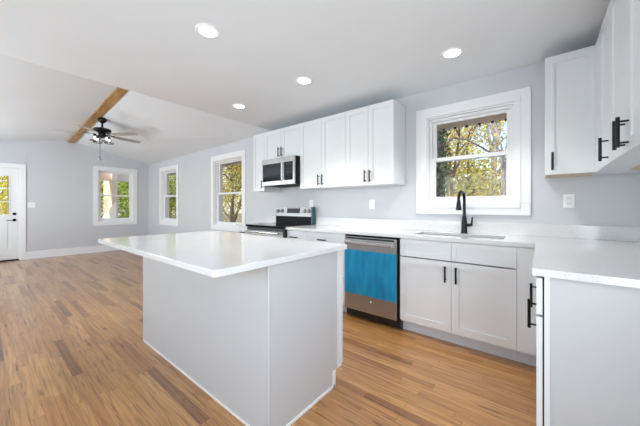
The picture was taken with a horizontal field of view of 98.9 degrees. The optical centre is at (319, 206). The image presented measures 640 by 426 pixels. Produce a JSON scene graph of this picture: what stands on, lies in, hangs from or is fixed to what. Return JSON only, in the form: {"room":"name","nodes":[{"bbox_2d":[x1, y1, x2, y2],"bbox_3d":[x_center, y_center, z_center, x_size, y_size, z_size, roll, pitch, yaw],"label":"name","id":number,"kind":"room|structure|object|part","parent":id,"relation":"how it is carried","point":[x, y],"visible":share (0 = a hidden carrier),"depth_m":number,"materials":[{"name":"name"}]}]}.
{"room":"kitchen","nodes":[
{"label":"kitchen","id":0,"kind":"room"},
{"bbox_2d":[0,54,116,140],"bbox_3d":[-4.989,-1.466,3.857,5.630,0.915,3.055,0,0,39],"label":"ceiling","id":1,"kind":"structure","parent":0,"point":[35,100],"depth_m":4.14,"materials":[{"name":"paint"}]},
{"bbox_2d":[0,141,147,251],"bbox_3d":[-6.535,-0.378,6.297,0.160,3.100,4.590,0,0,39],"label":"wall","id":2,"kind":"structure","parent":0,"point":[59,174],"depth_m":6.62,"materials":[{"name":"paint"}]},
{"bbox_2d":[0,163,25,261],"bbox_3d":[-6.969,0.115,5.710,0.221,2.115,1.138,0,0,39],"label":"door","id":3,"kind":"structure","parent":2,"relation":"in","point":[13,224],"depth_m":6.00,"materials":[{"name":"paint"}]},
{"bbox_2d":[28,202,34,207],"bbox_3d":[-6.516,-0.043,6.185,0.010,0.116,0.116,0,0,39],"label":"light switch","id":4,"kind":"object","parent":2,"relation":"attached to","point":[30,204],"visible":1,"depth_m":6.19,"materials":[{"name":"plastic"}]},
{"bbox_2d":[26,245,119,258],"bbox_3d":[-5.793,1.089,7.070,0.022,0.165,2.456,0,0,39],"label":"baseboard","id":5,"kind":"structure","parent":2,"relation":"attached to","point":[90,249],"depth_m":6.65,"materials":[{"name":"paint"}]},
{"bbox_2d":[93,166,136,225],"bbox_3d":[-5.595,-0.288,7.485,0.230,1.550,0.980,0,0,39],"label":"window","id":6,"kind":"structure","parent":2,"relation":"in","point":[97,170],"depth_m":7.40,"materials":[{"name":"paint"}]},
{"bbox_3d":[-5.603,-0.604,7.492,0.028,0.640,0.712,0,0,39],"label":"sash","id":7,"kind":"part","parent":6,"relation":"part of","materials":[{"name":"plastic"}]},
{"bbox_3d":[-5.577,0.012,7.471,0.028,0.672,0.712,0,0,39],"label":"sash","id":8,"kind":"part","parent":6,"relation":"part of","materials":[{"name":"plastic"}]},
{"bbox_3d":[-5.591,-0.289,7.482,0.080,1.314,0.756,0,0,39],"label":"frame","id":9,"kind":"part","parent":6,"relation":"part of","materials":[{"name":"plastic"}]},
{"bbox_2d":[103,174,116,215],"bbox_3d":[-7.993,-0.028,10.437,1.150,3.400,0.160,0,0,39],"label":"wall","id":10,"kind":"structure","parent":0,"point":[110,188],"depth_m":10.22,"materials":[{"name":"beige paint"}]},
{"bbox_2d":[101,173,128,181],"bbox_3d":[-8.960,-1.108,8.840,0.150,0.280,5.300,0,0,39],"label":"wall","id":11,"kind":"structure","parent":0,"point":[104,176],"depth_m":10.37,"materials":[{"name":"beige paint"}]},
{"bbox_2d":[76,90,270,164],"bbox_3d":[-3.480,-1.558,5.727,5.630,0.730,1.960,0,0,39],"label":"ceiling","id":12,"kind":"structure","parent":0,"point":[165,130],"depth_m":5.15,"materials":[{"name":"paint"}]},
{"bbox_2d":[68,87,127,142],"bbox_3d":[-4.007,-1.749,4.954,5.463,0.362,0.124,0,0,40],"label":"ceiling beam","id":13,"kind":"structure","parent":12,"relation":"attached to","point":[118,92],"depth_m":4.81,"materials":[{"name":"brown wood"}]},
{"bbox_2d":[51,117,140,159],"bbox_3d":[-4.133,-1.283,5.205,1.310,0.830,1.347,0,0,39],"label":"ceiling fan","id":14,"kind":"object","parent":13,"relation":"hanging from","point":[101,131],"visible":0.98,"depth_m":5.12,"materials":[{"name":"black metal"}]},
{"bbox_3d":[-4.020,-1.360,4.724,0.136,0.030,0.500,0,0,-11],"label":"blade","id":15,"kind":"part","parent":14,"relation":"part of","materials":[{"name":"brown wood"}]},
{"bbox_3d":[-3.660,-1.360,5.112,0.500,0.030,0.136,0,0,7],"label":"blade","id":16,"kind":"part","parent":14,"relation":"part of","materials":[{"name":"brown wood"}]},
{"bbox_3d":[-3.917,-1.360,5.574,0.136,0.030,0.500,0,0,25],"label":"blade","id":17,"kind":"part","parent":14,"relation":"part of","materials":[{"name":"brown wood"}]},
{"bbox_2d":[0,250,542,425],"bbox_3d":[-2.741,1.232,3.235,9.910,0.120,4.910,0,0,39],"label":"floor","id":18,"kind":"structure","parent":0,"point":[74,352],"depth_m":1.96,"materials":[{"name":"brown wood"}]},
{"bbox_2d":[143,250,342,425],"bbox_3d":[-0.684,0.731,2.148,1.670,0.883,0.700,0,0,39],"label":"base cabinet","id":19,"kind":"object","parent":18,"relation":"on","point":[265,343],"visible":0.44,"depth_m":1.60,"materials":[{"name":"paint"}]},
{"bbox_3d":[-1.541,0.731,2.401,0.017,0.883,0.017,0,0,39],"label":"corner trim","id":20,"kind":"part","parent":19,"relation":"part of","materials":[{"name":"paint"}]},
{"bbox_3d":[-0.901,0.731,1.884,1.653,0.883,0.006,0,0,39],"label":"panel","id":21,"kind":"part","parent":19,"relation":"part of","materials":[{"name":"paint"}]},
{"bbox_2d":[98,231,346,277],"bbox_3d":[-0.799,0.273,2.042,1.753,0.030,0.990,0,0,39],"label":"countertop","id":22,"kind":"structure","parent":19,"relation":"on","point":[214,254],"depth_m":1.66,"materials":[{"name":"stone"}]},
{"bbox_3d":[-0.256,0.731,1.364,0.017,0.883,0.017,0,0,39],"label":"corner trim","id":23,"kind":"part","parent":19,"relation":"part of","materials":[{"name":"paint"}]},
{"bbox_3d":[-0.059,0.731,1.607,0.006,0.883,0.633,0,0,39],"label":"panel","id":24,"kind":"part","parent":19,"relation":"part of","materials":[{"name":"paint"}]},
{"bbox_3d":[0.091,1.119,1.785,0.008,0.105,0.028,0,0,39],"label":"toe trim","id":25,"kind":"part","parent":19,"relation":"part of","materials":[{"name":"paint"}]},
{"bbox_3d":[0.130,0.678,1.833,0.004,0.778,0.045,0,0,39],"label":"edge trim","id":26,"kind":"part","parent":19,"relation":"part of","materials":[{"name":"paint"}]},
{"bbox_3d":[-0.013,0.760,1.989,0.412,0.590,0.020,0,0,39],"label":"door","id":27,"kind":"part","parent":19,"relation":"part of","materials":[{"name":"paint"}]},
{"bbox_2d":[238,226,248,233],"bbox_3d":[-0.971,0.731,4.335,0.267,0.883,0.650,0,0,39],"label":"base cabinet","id":28,"kind":"object","parent":18,"relation":"on","point":[241,229],"visible":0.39,"depth_m":4.13,"materials":[{"name":"paint"}]},
{"bbox_2d":[236,216,278,226],"bbox_3d":[-0.976,0.219,4.351,0.295,0.138,0.634,0,0,39],"label":"countertop","id":29,"kind":"structure","parent":28,"relation":"on","point":[270,219],"depth_m":4.54,"materials":[{"name":"stone"}]},
{"bbox_2d":[245,207,314,237],"bbox_3d":[-0.585,0.586,3.964,0.785,1.172,0.690,0,0,39],"label":"range","id":30,"kind":"object","parent":18,"relation":"on","point":[286,216],"visible":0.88,"depth_m":3.97,"materials":[{"name":"black metal"}]},
{"bbox_3d":[-0.785,0.342,3.724,0.675,0.025,0.065,0,0,39],"label":"oven handle","id":31,"kind":"part","parent":30,"relation":"part of","materials":[{"name":"silver metal"}]},
{"bbox_3d":[-0.755,0.580,3.762,0.755,0.585,0.035,0,0,39],"label":"oven door","id":32,"kind":"part","parent":30,"relation":"part of","materials":[{"name":"silver metal"}]},
{"bbox_2d":[245,222,312,228],"bbox_3d":[-0.593,0.265,3.955,0.785,0.030,0.590,0,0,39],"label":"cooktop","id":33,"kind":"object","parent":30,"relation":"in","point":[281,225],"depth_m":3.89,"materials":[{"name":"black glass"}]},
{"bbox_3d":[-0.400,0.071,4.209,0.765,0.142,0.077,0,0,39],"label":"control panel","id":34,"kind":"part","parent":30,"relation":"part of","materials":[{"name":"silver metal"}]},
{"bbox_2d":[287,230,303,239],"bbox_3d":[-0.138,0.731,3.664,0.278,0.883,0.650,0,0,39],"label":"base cabinet","id":35,"kind":"object","parent":18,"relation":"on","point":[291,234],"visible":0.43,"depth_m":3.44,"materials":[{"name":"paint"}]},
{"bbox_2d":[303,231,346,311],"bbox_3d":[0.212,0.731,3.381,0.618,0.883,0.650,0,0,39],"label":"base cabinet","id":36,"kind":"object","parent":18,"relation":"on","point":[339,238],"visible":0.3,"depth_m":3.09,"materials":[{"name":"paint"}]},
{"bbox_3d":[0.040,0.379,3.168,0.615,0.154,0.020,0,0,39],"label":"drawer","id":37,"kind":"part","parent":36,"relation":"part of","materials":[{"name":"paint"}]},
{"bbox_3d":[0.160,0.760,3.071,0.306,0.590,0.020,0,0,39],"label":"door","id":38,"kind":"part","parent":36,"relation":"part of","materials":[{"name":"paint"}]},
{"bbox_2d":[344,234,402,328],"bbox_3d":[0.673,0.731,2.969,0.610,0.882,0.655,0,0,39],"label":"dishwasher","id":39,"kind":"object","parent":18,"relation":"on","point":[372,263],"visible":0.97,"depth_m":2.73,"materials":[{"name":"silver metal"}]},
{"bbox_3d":[0.475,0.368,2.738,0.530,0.037,0.048,0,0,39],"label":"handle","id":40,"kind":"part","parent":39,"relation":"part of","materials":[{"name":"silver metal"}]},
{"bbox_2d":[400,238,517,360],"bbox_3d":[1.273,0.731,2.512,0.895,0.883,0.632,0,0,39],"label":"base cabinet","id":41,"kind":"object","parent":18,"relation":"on","point":[472,306],"visible":0.96,"depth_m":2.25,"materials":[{"name":"paint"}]},
{"bbox_3d":[0.933,0.379,2.447,0.444,0.154,0.020,0,0,39],"label":"drawer","id":42,"kind":"part","parent":41,"relation":"part of","materials":[{"name":"paint"}]},
{"bbox_3d":[0.933,0.760,2.447,0.444,0.590,0.020,0,0,39],"label":"door","id":43,"kind":"part","parent":41,"relation":"part of","materials":[{"name":"paint"}]},
{"bbox_3d":[1.055,0.567,2.309,0.015,0.135,0.042,0,0,39],"label":"handle","id":44,"kind":"part","parent":41,"relation":"part of","materials":[{"name":"black metal"}]},
{"bbox_3d":[1.120,0.567,2.256,0.015,0.135,0.042,0,0,39],"label":"handle","id":45,"kind":"part","parent":41,"relation":"part of","materials":[{"name":"black metal"}]},
{"bbox_3d":[1.281,0.379,2.166,0.444,0.154,0.020,0,0,39],"label":"drawer","id":46,"kind":"part","parent":41,"relation":"part of","materials":[{"name":"paint"}]},
{"bbox_3d":[1.281,0.760,2.166,0.444,0.590,0.020,0,0,39],"label":"door","id":47,"kind":"part","parent":41,"relation":"part of","materials":[{"name":"paint"}]},
{"bbox_2d":[517,246,535,366],"bbox_3d":[1.940,0.731,2.013,0.768,0.883,0.608,0,0,39],"label":"base cabinet","id":48,"kind":"object","parent":18,"relation":"on","point":[526,337],"visible":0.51,"depth_m":1.99,"materials":[{"name":"paint"}]},
{"bbox_2d":[527,276,639,425],"bbox_3d":[1.482,0.731,1.380,0.686,0.883,1.051,0,0,39],"label":"base cabinet","id":49,"kind":"object","parent":18,"relation":"on","point":[588,333],"visible":0.88,"depth_m":1.07,"materials":[{"name":"paint"}]},
{"bbox_2d":[286,217,639,288],"bbox_3d":[0.682,0.219,2.373,3.177,0.138,1.629,0,0,39],"label":"countertop","id":50,"kind":"structure","parent":49,"relation":"on","point":[609,255],"depth_m":2.13,"materials":[{"name":"stone"}]},
{"bbox_2d":[414,257,503,267],"bbox_3d":[1.266,0.386,2.512,0.727,0.193,0.312,0,0,39],"label":"sink","id":51,"kind":"object","parent":50,"relation":"in","point":[414,257],"visible":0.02,"depth_m":2.36,"materials":[{"name":"silver metal"}]},
{"bbox_2d":[456,190,472,232],"bbox_3d":[1.375,0.048,2.657,0.204,0.419,0.101,0,0,-26],"label":"faucet","id":52,"kind":"object","parent":50,"relation":"on","point":[464,224],"visible":0.94,"depth_m":2.68,"materials":[{"name":"black metal"}]},
{"bbox_3d":[1.369,-0.030,2.651,0.172,0.263,0.027,0,0,-43],"label":"spout","id":53,"kind":"part","parent":52,"relation":"part of","materials":[{"name":"black metal"}]},
{"bbox_3d":[1.452,0.145,2.677,0.077,0.097,0.032,0,0,39],"label":"lever","id":54,"kind":"part","parent":52,"relation":"part of","materials":[{"name":"black metal"}]},
{"bbox_3d":[1.122,0.565,1.448,0.042,0.150,0.015,0,0,39],"label":"handle","id":55,"kind":"part","parent":49,"relation":"part of","materials":[{"name":"black metal"}]},
{"bbox_3d":[1.363,0.565,1.747,0.042,0.150,0.015,0,0,39],"label":"handle","id":56,"kind":"part","parent":49,"relation":"part of","materials":[{"name":"black metal"}]},
{"bbox_3d":[1.050,0.379,1.310,0.020,0.154,0.383,0,0,39],"label":"drawer","id":57,"kind":"part","parent":49,"relation":"part of","materials":[{"name":"paint"}]},
{"bbox_3d":[1.050,0.760,1.310,0.020,0.590,0.383,0,0,39],"label":"door","id":58,"kind":"part","parent":49,"relation":"part of","materials":[{"name":"paint"}]},
{"bbox_2d":[0,0,609,130],"bbox_3d":[-0.551,-1.348,1.467,4.280,0.160,4.910,0,0,39],"label":"ceiling","id":59,"kind":"structure","parent":0,"point":[356,54],"depth_m":2.14,"materials":[{"name":"paint"}]},
{"bbox_2d":[195,23,220,38],"bbox_3d":[-0.808,-1.264,1.976,0.172,0.008,0.172,0,0,39],"label":"recessed light","id":60,"kind":"object","parent":59,"relation":"in","point":[206,30],"visible":1,"depth_m":1.96,"materials":[{"name":"plastic"}]},
{"bbox_2d":[232,103,245,108],"bbox_3d":[-1.014,-1.264,3.440,0.172,0.008,0.172,0,0,39],"label":"recessed light","id":61,"kind":"object","parent":59,"relation":"in","point":[236,105],"visible":1,"depth_m":3.43,"materials":[{"name":"white plastic"}]},
{"bbox_2d":[296,76,312,84],"bbox_3d":[-0.158,-1.264,2.749,0.172,0.008,0.172,0,0,39],"label":"recessed light","id":62,"kind":"object","parent":59,"relation":"in","point":[303,80],"visible":1,"depth_m":2.74,"materials":[{"name":"white plastic"}]},
{"bbox_2d":[441,47,463,58],"bbox_3d":[1.089,-1.264,2.257,0.172,0.008,0.172,0,0,39],"label":"recessed light","id":63,"kind":"object","parent":59,"relation":"in","point":[453,52],"visible":1,"depth_m":2.24,"materials":[{"name":"white plastic"}]},
{"bbox_2d":[148,62,639,234],"bbox_3d":[-1.250,-0.128,5.083,9.910,2.600,0.160,0,0,39],"label":"wall","id":64,"kind":"structure","parent":0,"point":[600,200],"depth_m":3.10,"materials":[{"name":"paint"}]},
{"bbox_2d":[159,164,178,225],"bbox_3d":[-3.886,-0.290,7.230,1.130,1.545,0.230,0,0,39],"label":"window","id":65,"kind":"structure","parent":64,"relation":"in","point":[164,195],"depth_m":7.44,"materials":[{"name":"paint"}]},
{"bbox_3d":[-3.829,-0.288,7.300,1.030,1.440,0.050,0,0,39],"label":"exterior casing","id":66,"kind":"part","parent":65,"relation":"part of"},
{"bbox_3d":[-3.889,-0.289,7.226,0.906,1.314,0.080,0,0,39],"label":"frame","id":67,"kind":"part","parent":65,"relation":"part of","materials":[{"name":"plastic"}]},
{"bbox_3d":[-3.900,0.021,7.212,0.862,0.653,0.028,0,0,39],"label":"sash","id":68,"kind":"part","parent":65,"relation":"part of","materials":[{"name":"plastic"}]},
{"bbox_3d":[-3.879,-0.595,7.239,0.862,0.659,0.028,0,0,39],"label":"sash","id":69,"kind":"part","parent":65,"relation":"part of","materials":[{"name":"plastic"}]},
{"bbox_2d":[211,150,245,231],"bbox_3d":[-1.783,-0.295,5.533,1.195,1.535,0.230,0,0,39],"label":"window","id":70,"kind":"structure","parent":64,"relation":"in","point":[217,162],"depth_m":5.72,"materials":[{"name":"paint"}]},
{"bbox_3d":[-1.726,-0.288,5.603,1.095,1.440,0.050,0,0,39],"label":"exterior casing","id":71,"kind":"part","parent":70,"relation":"part of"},
{"bbox_3d":[-1.786,-0.289,5.529,0.971,1.314,0.080,0,0,39],"label":"frame","id":72,"kind":"part","parent":70,"relation":"part of","materials":[{"name":"plastic"}]},
{"bbox_3d":[-1.797,0.026,5.515,0.927,0.643,0.028,0,0,39],"label":"sash","id":73,"kind":"part","parent":70,"relation":"part of","materials":[{"name":"plastic"}]},
{"bbox_3d":[-1.776,-0.590,5.541,0.927,0.669,0.028,0,0,39],"label":"sash","id":74,"kind":"part","parent":70,"relation":"part of","materials":[{"name":"plastic"}]},
{"bbox_2d":[253,133,279,191],"bbox_3d":[-0.879,-0.698,4.441,0.275,0.900,0.370,0,0,39],"label":"upper cabinet","id":75,"kind":"object","parent":64,"relation":"attached to","point":[258,140],"visible":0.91,"depth_m":4.36,"materials":[{"name":"paint"}]},
{"bbox_3d":[-0.963,-0.698,4.337,0.274,0.897,0.020,0,0,39],"label":"door","id":76,"kind":"part","parent":75,"relation":"part of","materials":[{"name":"paint"}]},
{"bbox_2d":[267,216,278,222],"bbox_3d":[-0.783,0.204,4.590,0.295,0.108,0.020,0,0,39],"label":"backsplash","id":77,"kind":"structure","parent":64,"relation":"attached to","point":[269,218],"depth_m":4.60,"materials":[{"name":"paint"}]},
{"bbox_2d":[264,124,299,159],"bbox_3d":[-0.478,-0.925,4.118,0.750,0.445,0.370,0,0,39],"label":"upper cabinet","id":78,"kind":"object","parent":64,"relation":"attached to","point":[283,142],"visible":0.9,"depth_m":3.99,"materials":[{"name":"paint"}]},
{"bbox_3d":[-0.709,-0.925,4.132,0.373,0.442,0.020,0,0,39],"label":"door","id":79,"kind":"part","parent":78,"relation":"part of","materials":[{"name":"paint"}]},
{"bbox_2d":[262,155,299,187],"bbox_3d":[-0.486,-0.504,4.072,0.698,0.392,0.451,0,0,39],"label":"microwave","id":80,"kind":"object","parent":78,"relation":"attached to","point":[281,172],"visible":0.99,"depth_m":3.88,"materials":[{"name":"silver metal"}]},
{"bbox_3d":[-0.528,-0.500,3.838,0.032,0.255,0.036,0,0,39],"label":"handle","id":81,"kind":"part","parent":80,"relation":"part of","materials":[{"name":"silver metal"}]},
{"bbox_3d":[-0.436,-0.500,3.786,0.165,0.255,0.003,0,0,39],"label":"control panel","id":82,"kind":"part","parent":80,"relation":"part of","materials":[{"name":"black glass"}]},
{"bbox_3d":[-0.416,-0.925,3.896,0.373,0.442,0.020,0,0,39],"label":"door","id":83,"kind":"part","parent":78,"relation":"part of","materials":[{"name":"paint"}]},
{"bbox_2d":[300,112,357,189],"bbox_3d":[0.106,-0.698,3.646,0.749,0.900,0.370,0,0,39],"label":"upper cabinet","id":84,"kind":"object","parent":64,"relation":"attached to","point":[322,140],"visible":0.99,"depth_m":3.51,"materials":[{"name":"paint"}]},
{"bbox_3d":[-0.124,-0.698,3.660,0.372,0.897,0.020,0,0,39],"label":"door","id":85,"kind":"part","parent":84,"relation":"part of","materials":[{"name":"paint"}]},
{"bbox_3d":[0.168,-0.698,3.424,0.372,0.897,0.020,0,0,39],"label":"door","id":86,"kind":"part","parent":84,"relation":"part of","materials":[{"name":"paint"}]},
{"bbox_2d":[169,113,506,175],"bbox_3d":[-1.022,-1.202,5.285,10.690,0.492,0.440,0,0,39],"label":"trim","id":87,"kind":"structure","parent":64,"relation":"attached to","point":[501,117],"depth_m":3.26,"materials":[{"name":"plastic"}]},
{"bbox_2d":[369,200,374,208],"bbox_3d":[0.653,-0.033,3.438,0.072,0.116,0.009,0,0,39],"label":"outlet","id":88,"kind":"object","parent":64,"relation":"attached to","point":[371,202],"visible":1,"depth_m":3.44,"materials":[{"name":"plastic"}]},
{"bbox_2d":[346,99,404,187],"bbox_3d":[0.636,-0.698,3.219,0.608,0.900,0.370,0,0,39],"label":"upper cabinet","id":89,"kind":"object","parent":64,"relation":"attached to","point":[375,133],"visible":1,"depth_m":3.07,"materials":[{"name":"paint"}]},
{"bbox_3d":[0.433,-0.698,3.210,0.302,0.897,0.020,0,0,39],"label":"door","id":90,"kind":"part","parent":89,"relation":"part of","materials":[{"name":"paint"}]},
{"bbox_3d":[0.670,-0.698,3.019,0.302,0.897,0.020,0,0,39],"label":"door","id":91,"kind":"part","parent":89,"relation":"part of","materials":[{"name":"paint"}]},
{"bbox_2d":[416,86,530,215],"bbox_3d":[1.545,-0.498,2.841,1.021,1.150,0.238,0,0,39],"label":"window","id":92,"kind":"structure","parent":64,"relation":"in","point":[516,103],"depth_m":2.69,"materials":[{"name":"paint"}]},
{"bbox_3d":[1.544,-0.501,2.840,0.761,0.909,0.080,0,0,39],"label":"frame","id":93,"kind":"part","parent":92,"relation":"part of","materials":[{"name":"plastic"}]},
{"bbox_3d":[1.533,-0.301,2.826,0.717,0.468,0.028,0,0,39],"label":"sash","id":94,"kind":"part","parent":92,"relation":"part of","materials":[{"name":"plastic"}]},
{"bbox_3d":[1.554,-0.715,2.853,0.717,0.439,0.028,0,0,39],"label":"sash","id":95,"kind":"part","parent":92,"relation":"part of","materials":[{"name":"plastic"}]},
{"bbox_2d":[316,217,639,241],"bbox_3d":[0.682,0.204,2.373,3.177,0.108,1.629,0,0,39],"label":"backsplash","id":96,"kind":"structure","parent":64,"relation":"attached to","point":[619,233],"depth_m":2.54,"materials":[{"name":"stone"}]},
{"bbox_2d":[563,194,574,207],"bbox_3d":[2.078,-0.050,2.288,0.072,0.116,0.009,0,0,39],"label":"outlet","id":97,"kind":"object","parent":64,"relation":"attached to","point":[568,199],"visible":1,"depth_m":2.29,"materials":[{"name":"plastic"}]},
{"bbox_2d":[545,45,596,177],"bbox_3d":[1.957,-0.703,2.152,0.296,0.910,0.370,0,0,39],"label":"upper cabinet","id":98,"kind":"object","parent":64,"relation":"attached to","point":[570,77],"visible":0.98,"depth_m":2.04,"materials":[{"name":"paint"}]},
{"bbox_3d":[1.773,-0.348,2.089,0.015,0.135,0.042,0,0,39],"label":"handle","id":99,"kind":"part","parent":98,"relation":"part of","materials":[{"name":"black metal"}]},
{"bbox_3d":[-7.955,1.272,7.450,3.460,0.100,4.400,0,0,39],"label":"floor","id":100,"kind":"structure","parent":0,"visible":0},
{"bbox_2d":[7,176,8,213],"bbox_3d":[-9.213,-0.013,8.170,0.200,2.470,0.200,0,0,39],"label":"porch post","id":101,"kind":"object","parent":100,"relation":"on","point":[7,176],"visible":0.04,"depth_m":8.10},
{"bbox_2d":[102,201,117,217],"bbox_3d":[-7.733,0.517,10.002,2.100,1.410,0.050,0,0,39],"label":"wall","id":102,"kind":"structure","parent":100,"relation":"on","point":[112,212],"depth_m":9.52,"materials":[{"name":"beige paint"}]},
{"bbox_3d":[1.052,-0.128,0.173,0.160,2.600,4.590,0,0,39],"label":"wall","id":103,"kind":"structure","parent":0,"visible":0},
{"bbox_2d":[594,2,639,174],"bbox_3d":[2.013,-0.703,1.787,0.370,0.910,0.868,0,0,39],"label":"upper cabinet","id":104,"kind":"object","parent":103,"relation":"attached to","point":[604,166],"visible":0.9,"depth_m":1.73,"materials":[{"name":"paint"}]},
{"bbox_3d":[1.638,-0.333,1.585,0.042,0.135,0.015,0,0,39],"label":"handle","id":105,"kind":"part","parent":104,"relation":"part of","materials":[{"name":"black metal"}]},
{"bbox_3d":[1.738,-0.703,1.659,0.020,0.907,0.322,0,0,39],"label":"door","id":106,"kind":"part","parent":104,"relation":"part of","materials":[{"name":"paint"}]},
{"bbox_2d":[610,0,639,161],"bbox_3d":[1.491,-0.703,1.141,0.370,0.910,0.789,0,0,39],"label":"upper cabinet","id":107,"kind":"object","parent":103,"relation":"attached to","point":[624,14],"visible":1,"depth_m":1.27,"materials":[{"name":"paint"}]},
{"bbox_3d":[1.387,-0.333,1.273,0.042,0.135,0.015,0,0,39],"label":"handle","id":108,"kind":"part","parent":107,"relation":"part of","materials":[{"name":"black metal"}]},
{"bbox_3d":[1.342,-0.333,1.217,0.042,0.135,0.015,0,0,39],"label":"handle","id":109,"kind":"part","parent":107,"relation":"part of","materials":[{"name":"black metal"}]},
{"bbox_3d":[1.264,-0.703,1.072,0.020,0.907,0.392,0,0,39],"label":"door","id":110,"kind":"part","parent":107,"relation":"part of","materials":[{"name":"paint"}]},
{"label":"outside","id":111,"kind":"structure","parent":0,"visible":0},
{"bbox_2d":[118,214,241,222],"bbox_3d":[1.641,1.822,17.953,100.000,0.200,90.000,0,0,39],"label":"ground","id":112,"kind":"structure","parent":111,"point":[240,219],"depth_m":40.68,"materials":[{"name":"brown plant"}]},
{"bbox_2d":[0,176,122,213],"bbox_3d":[-11.314,-0.200,10.800,6.677,5.192,5.284,0,0,1],"label":"tree","id":113,"kind":"object","parent":112,"relation":"on","point":[2,195],"visible":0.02,"depth_m":9.66,"materials":[{"name":"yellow plant"}]},
{"bbox_2d":[101,181,126,217],"bbox_3d":[-10.793,-0.659,13.838,5.209,5.565,4.438,0,0,-31],"label":"tree","id":114,"kind":"object","parent":112,"relation":"on","point":[101,181],"visible":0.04,"depth_m":13.73,"materials":[{"name":"green plant"}]},
{"bbox_2d":[101,175,175,218],"bbox_3d":[-8.256,-0.391,12.543,5.080,6.693,5.059,0,0,10],"label":"tree","id":115,"kind":"object","parent":112,"relation":"on","point":[125,185],"visible":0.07,"depth_m":11.95,"materials":[{"name":"green plant"}]},
{"bbox_2d":[119,175,175,218],"bbox_3d":[-7.640,-1.177,14.561,5.508,5.870,4.614,0,0,-35],"label":"tree","id":116,"kind":"object","parent":112,"relation":"on","point":[173,199],"visible":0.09,"depth_m":13.95,"materials":[{"name":"green plant"}]},
{"bbox_2d":[173,164,241,222],"bbox_3d":[-5.034,-2.009,13.223,5.202,7.518,7.309,0,0,39],"label":"tree","id":117,"kind":"object","parent":112,"relation":"on","point":[227,169],"visible":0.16,"depth_m":13.74,"materials":[{"name":"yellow plant"}]},
{"bbox_2d":[223,164,241,222],"bbox_3d":[-4.382,-1.678,15.384,5.671,6.896,6.698,0,0,39],"label":"tree","id":118,"kind":"object","parent":112,"relation":"on","point":[240,166],"visible":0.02,"depth_m":14.94,"materials":[{"name":"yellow plant"}]},
{"bbox_2d":[223,165,241,218],"bbox_3d":[-5.898,-1.671,18.959,4.776,6.854,5.720,0,0,3],"label":"tree","id":119,"kind":"object","parent":112,"relation":"on","point":[226,200],"visible":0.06,"depth_m":18.45,"materials":[{"name":"green plant"}]},
{"bbox_2d":[436,129,450,196],"bbox_3d":[2.431,-1.293,5.744,0.587,6.072,0.597,0,0,39],"label":"trunk","id":120,"kind":"object","parent":112,"relation":"on","point":[440,192],"visible":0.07,"depth_m":5.62,"materials":[{"name":"green plant"}]},
{"bbox_2d":[443,137,489,189],"bbox_3d":[3.779,-0.030,6.717,1.462,3.546,0.070,0,0,39],"label":"sapling","id":121,"kind":"object","parent":112,"relation":"on","point":[451,139],"visible":0.39,"depth_m":6.83,"materials":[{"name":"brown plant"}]},
{"bbox_2d":[442,121,506,196],"bbox_3d":[4.024,-1.759,8.607,4.995,7.022,6.078,0,0,39],"label":"tree","id":122,"kind":"object","parent":112,"relation":"on","point":[452,172],"visible":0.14,"depth_m":8.41,"materials":[{"name":"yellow plant"}]},
{"bbox_2d":[444,121,505,196],"bbox_3d":[4.600,-2.688,10.747,6.602,8.893,4.506,0,0,39],"label":"tree","id":123,"kind":"object","parent":112,"relation":"on","point":[497,121],"visible":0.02,"depth_m":10.24,"materials":[{"name":"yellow plant"}]},
{"bbox_2d":[445,122,505,196],"bbox_3d":[4.387,-1.320,9.642,5.834,6.142,4.461,0,0,39],"label":"tree","id":124,"kind":"object","parent":112,"relation":"on","point":[470,180],"visible":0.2,"depth_m":8.66,"materials":[{"name":"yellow plant"}]},
{"bbox_2d":[447,124,506,195],"bbox_3d":[6.812,-1.222,11.950,5.427,6.537,6.535,0,0,-27],"label":"tree","id":125,"kind":"object","parent":112,"relation":"on","point":[476,161],"visible":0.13,"depth_m":11.37,"materials":[{"name":"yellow plant"}]},
{"bbox_2d":[456,159,500,194],"bbox_3d":[8.474,-0.778,12.563,6.022,5.065,3.996,0,0,39],"label":"tree","id":126,"kind":"object","parent":112,"relation":"on","point":[474,159],"visible":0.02,"depth_m":12.81,"materials":[{"name":"green plant"}]},
{"bbox_2d":[470,123,505,195],"bbox_3d":[5.922,-2.412,5.902,4.036,8.321,5.599,0,0,-23],"label":"tree","id":127,"kind":"object","parent":112,"relation":"on","point":[502,160],"visible":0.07,"depth_m":7.20,"materials":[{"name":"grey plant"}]},
{"bbox_2d":[478,122,506,195],"bbox_3d":[6.387,-2.989,11.522,6.619,9.498,5.976,0,0,39],"label":"tree","id":128,"kind":"object","parent":112,"relation":"on","point":[494,160],"visible":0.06,"depth_m":10.42,"materials":[{"name":"green plant"}]},
{"bbox_2d":[485,120,505,189],"bbox_3d":[8.848,-3.304,13.283,5.392,10.103,7.786,0,0,29],"label":"tree","id":129,"kind":"object","parent":112,"relation":"on","point":[489,136],"visible":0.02,"depth_m":13.39,"materials":[{"name":"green plant"}]}
]}

